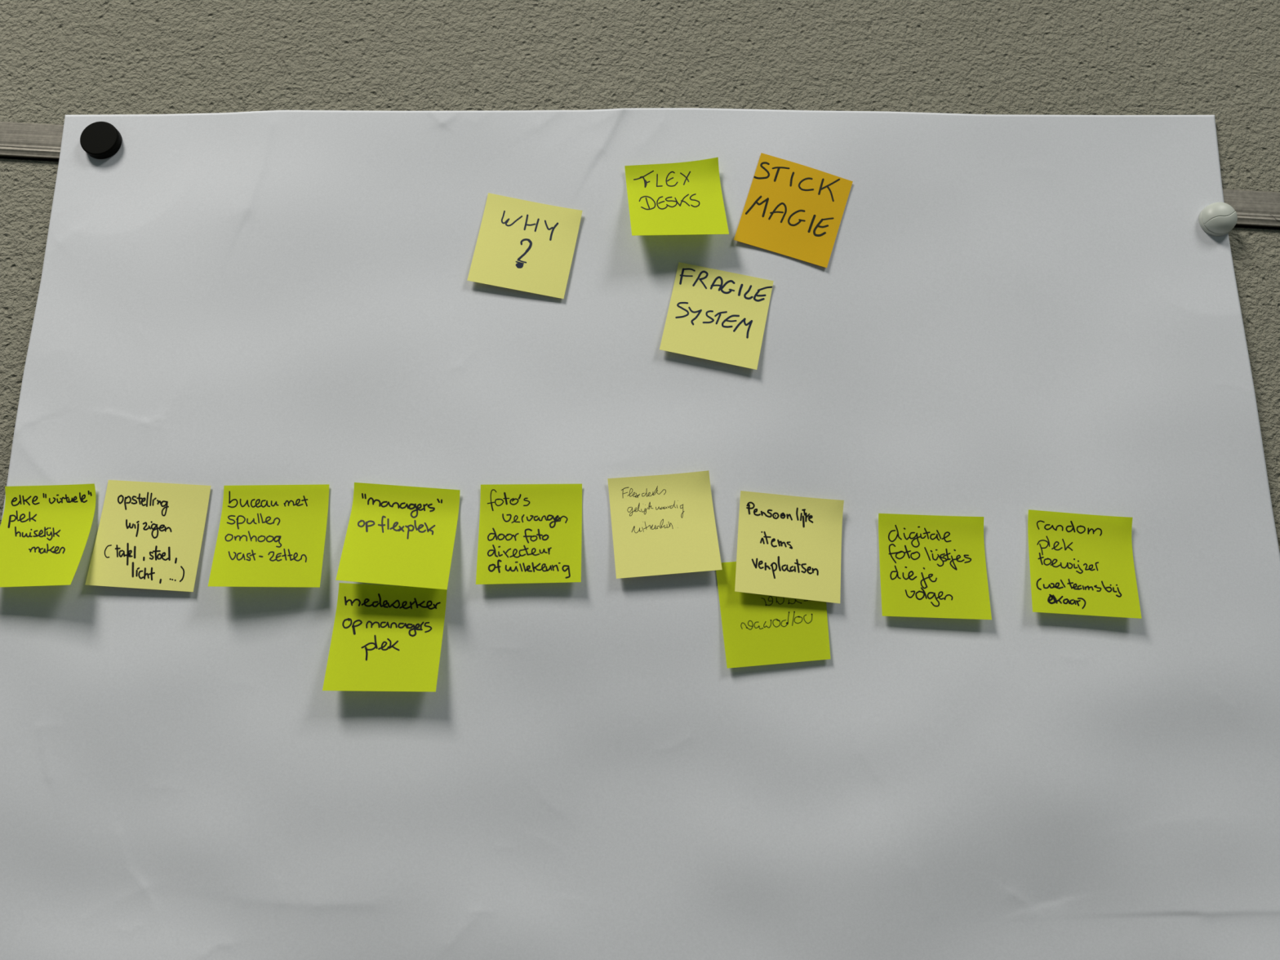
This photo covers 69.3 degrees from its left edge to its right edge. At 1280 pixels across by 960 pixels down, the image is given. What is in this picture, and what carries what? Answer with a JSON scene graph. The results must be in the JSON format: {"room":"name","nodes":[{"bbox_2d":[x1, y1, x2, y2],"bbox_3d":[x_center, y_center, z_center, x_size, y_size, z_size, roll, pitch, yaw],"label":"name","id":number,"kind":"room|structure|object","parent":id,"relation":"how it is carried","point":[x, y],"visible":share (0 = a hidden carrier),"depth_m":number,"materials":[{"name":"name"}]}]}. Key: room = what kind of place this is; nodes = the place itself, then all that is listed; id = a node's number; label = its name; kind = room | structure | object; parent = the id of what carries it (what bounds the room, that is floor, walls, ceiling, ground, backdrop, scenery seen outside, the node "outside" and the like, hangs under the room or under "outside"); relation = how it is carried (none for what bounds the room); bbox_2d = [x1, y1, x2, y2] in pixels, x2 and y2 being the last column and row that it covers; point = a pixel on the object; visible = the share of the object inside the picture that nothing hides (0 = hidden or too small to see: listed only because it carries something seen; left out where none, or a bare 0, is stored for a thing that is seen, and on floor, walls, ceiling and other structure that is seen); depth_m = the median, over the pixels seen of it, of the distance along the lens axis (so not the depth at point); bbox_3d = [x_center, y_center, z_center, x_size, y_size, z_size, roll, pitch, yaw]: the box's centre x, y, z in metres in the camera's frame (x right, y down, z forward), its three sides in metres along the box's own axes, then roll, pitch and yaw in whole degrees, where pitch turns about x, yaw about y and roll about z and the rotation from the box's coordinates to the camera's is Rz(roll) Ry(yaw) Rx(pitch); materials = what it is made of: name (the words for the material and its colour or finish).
{"room":"office meeting room","nodes":[
{"label":"office meeting room","id":0,"kind":"room"},
{"bbox_2d":[0,0,1279,551],"bbox_3d":[0.043,-0.515,0.873,6.400,3.800,0.120,3,-13,1],"label":"wall","id":1,"kind":"structure","parent":0,"point":[59,59],"depth_m":0.77,"materials":[{"name":"paint"}]},
{"bbox_2d":[0,121,1279,230],"bbox_3d":[0.125,-0.239,0.746,2.500,0.033,0.004,3,-13,1],"label":"wall rail","id":2,"kind":"object","parent":1,"relation":"attached to","point":[1254,209],"visible":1,"depth_m":0.75,"materials":[{"name":"metal"}]},
{"bbox_2d":[80,121,121,159],"bbox_3d":[-0.435,-0.274,0.747,0.030,0.030,0.007,3,-13,1],"label":"magnet","id":3,"kind":"object","parent":2,"relation":"attached to","point":[99,140],"visible":1,"depth_m":0.74,"materials":[{"name":"black plastic"}]},
{"bbox_2d":[0,107,1279,959],"bbox_3d":[0.003,0.059,0.670,0.989,0.791,0.010,3,-13,1],"label":"sheet","id":4,"kind":"object","parent":2,"relation":"hanging from","point":[1007,316],"visible":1,"depth_m":0.67,"materials":[{"name":"white paper"}]},
{"bbox_2d":[0,483,95,586],"bbox_3d":[-0.430,0.039,0.663,0.076,0.081,0.018,2,-13,6],"label":"sticky note","id":5,"kind":"object","parent":4,"relation":"attached to","point":[45,530],"visible":1,"depth_m":0.67,"materials":[{"name":"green paper"}]},
{"bbox_2d":[84,480,210,591],"bbox_3d":[-0.354,0.039,0.668,0.076,0.078,0.005,3,-13,1],"label":"sticky note","id":6,"kind":"object","parent":4,"relation":"attached to","point":[149,535],"visible":1,"depth_m":0.67,"materials":[{"name":"yellow paper"}]},
{"bbox_2d":[208,484,328,587],"bbox_3d":[-0.265,0.039,0.664,0.083,0.081,0.014,4,-13,0],"label":"sticky note","id":7,"kind":"object","parent":4,"relation":"attached to","point":[269,535],"visible":1,"depth_m":0.67,"materials":[{"name":"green paper"}]},
{"bbox_2d":[322,582,447,692],"bbox_3d":[-0.177,0.111,0.647,0.080,0.075,0.014,3,-13,1],"label":"sticky note","id":8,"kind":"object","parent":4,"relation":"attached to","point":[384,637],"visible":1,"depth_m":0.65,"materials":[{"name":"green paper"}]},
{"bbox_2d":[335,482,460,589],"bbox_3d":[-0.172,0.039,0.661,0.080,0.076,0.020,3,-13,1],"label":"sticky note","id":9,"kind":"object","parent":4,"relation":"attached to","point":[402,535],"visible":1,"depth_m":0.66,"materials":[{"name":"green paper"}]},
{"bbox_2d":[466,192,582,298],"bbox_3d":[-0.090,-0.185,0.726,0.084,0.087,0.004,3,-13,1],"label":"sticky note","id":10,"kind":"object","parent":4,"relation":"attached to","point":[522,245],"visible":1,"depth_m":0.73,"materials":[{"name":"yellow paper"}]},
{"bbox_2d":[475,484,582,584],"bbox_3d":[-0.079,0.038,0.666,0.079,0.079,0.009,3,-13,1],"label":"sticky note","id":11,"kind":"object","parent":4,"relation":"attached to","point":[528,533],"visible":1,"depth_m":0.67,"materials":[{"name":"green paper"}]},
{"bbox_2d":[607,470,722,578],"bbox_3d":[0.017,0.032,0.668,0.086,0.083,0.007,3,-13,1],"label":"sticky note","id":12,"kind":"object","parent":4,"relation":"attached to","point":[664,524],"visible":1,"depth_m":0.67,"materials":[{"name":"yellow paper"}]},
{"bbox_2d":[624,156,728,235],"bbox_3d":[0.028,-0.220,0.722,0.086,0.076,0.019,2,-13,6],"label":"sticky note","id":13,"kind":"object","parent":4,"relation":"attached to","point":[677,198],"visible":1,"depth_m":0.73,"materials":[{"name":"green paper"}]},
{"bbox_2d":[659,262,773,369],"bbox_3d":[0.059,-0.126,0.709,0.085,0.086,0.003,3,-13,3],"label":"sticky note","id":14,"kind":"object","parent":4,"relation":"attached to","point":[716,315],"visible":1,"depth_m":0.71,"materials":[{"name":"yellow paper"}]},
{"bbox_2d":[715,561,830,668],"bbox_3d":[0.094,0.093,0.659,0.084,0.085,0.003,4,-13,-2],"label":"sticky note","id":15,"kind":"object","parent":4,"relation":"attached to","point":[758,629],"visible":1,"depth_m":0.66,"materials":[{"name":"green paper"}]},
{"bbox_2d":[734,490,844,603],"bbox_3d":[0.108,0.048,0.668,0.078,0.078,0.006,4,-13,-4],"label":"sticky note","id":16,"kind":"object","parent":4,"relation":"attached to","point":[788,546],"visible":1,"depth_m":0.67,"materials":[{"name":"yellow paper"}]},
{"bbox_2d":[733,152,853,267],"bbox_3d":[0.121,-0.213,0.728,0.093,0.095,0.002,4,-13,-1],"label":"sticky note","id":17,"kind":"object","parent":4,"relation":"attached to","point":[791,209],"visible":1,"depth_m":0.73,"materials":[{"name":"orange paper"}]},
{"bbox_2d":[878,513,991,619],"bbox_3d":[0.211,0.062,0.668,0.078,0.077,0.008,3,-13,4],"label":"sticky note","id":18,"kind":"object","parent":4,"relation":"attached to","point":[931,566],"visible":1,"depth_m":0.67,"materials":[{"name":"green paper"}]},
{"bbox_2d":[1027,509,1142,618],"bbox_3d":[0.317,0.059,0.665,0.076,0.076,0.010,3,-13,2],"label":"sticky note","id":19,"kind":"object","parent":4,"relation":"attached to","point":[1080,564],"visible":1,"depth_m":0.67,"materials":[{"name":"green paper"}]},
{"bbox_2d":[1198,202,1237,235],"bbox_3d":[0.457,-0.207,0.728,0.027,0.027,0.013,3,-13,1],"label":"magnet","id":20,"kind":"object","parent":2,"relation":"attached to","point":[1216,219],"visible":1,"depth_m":0.72,"materials":[{"name":"grey plastic"}]}
]}

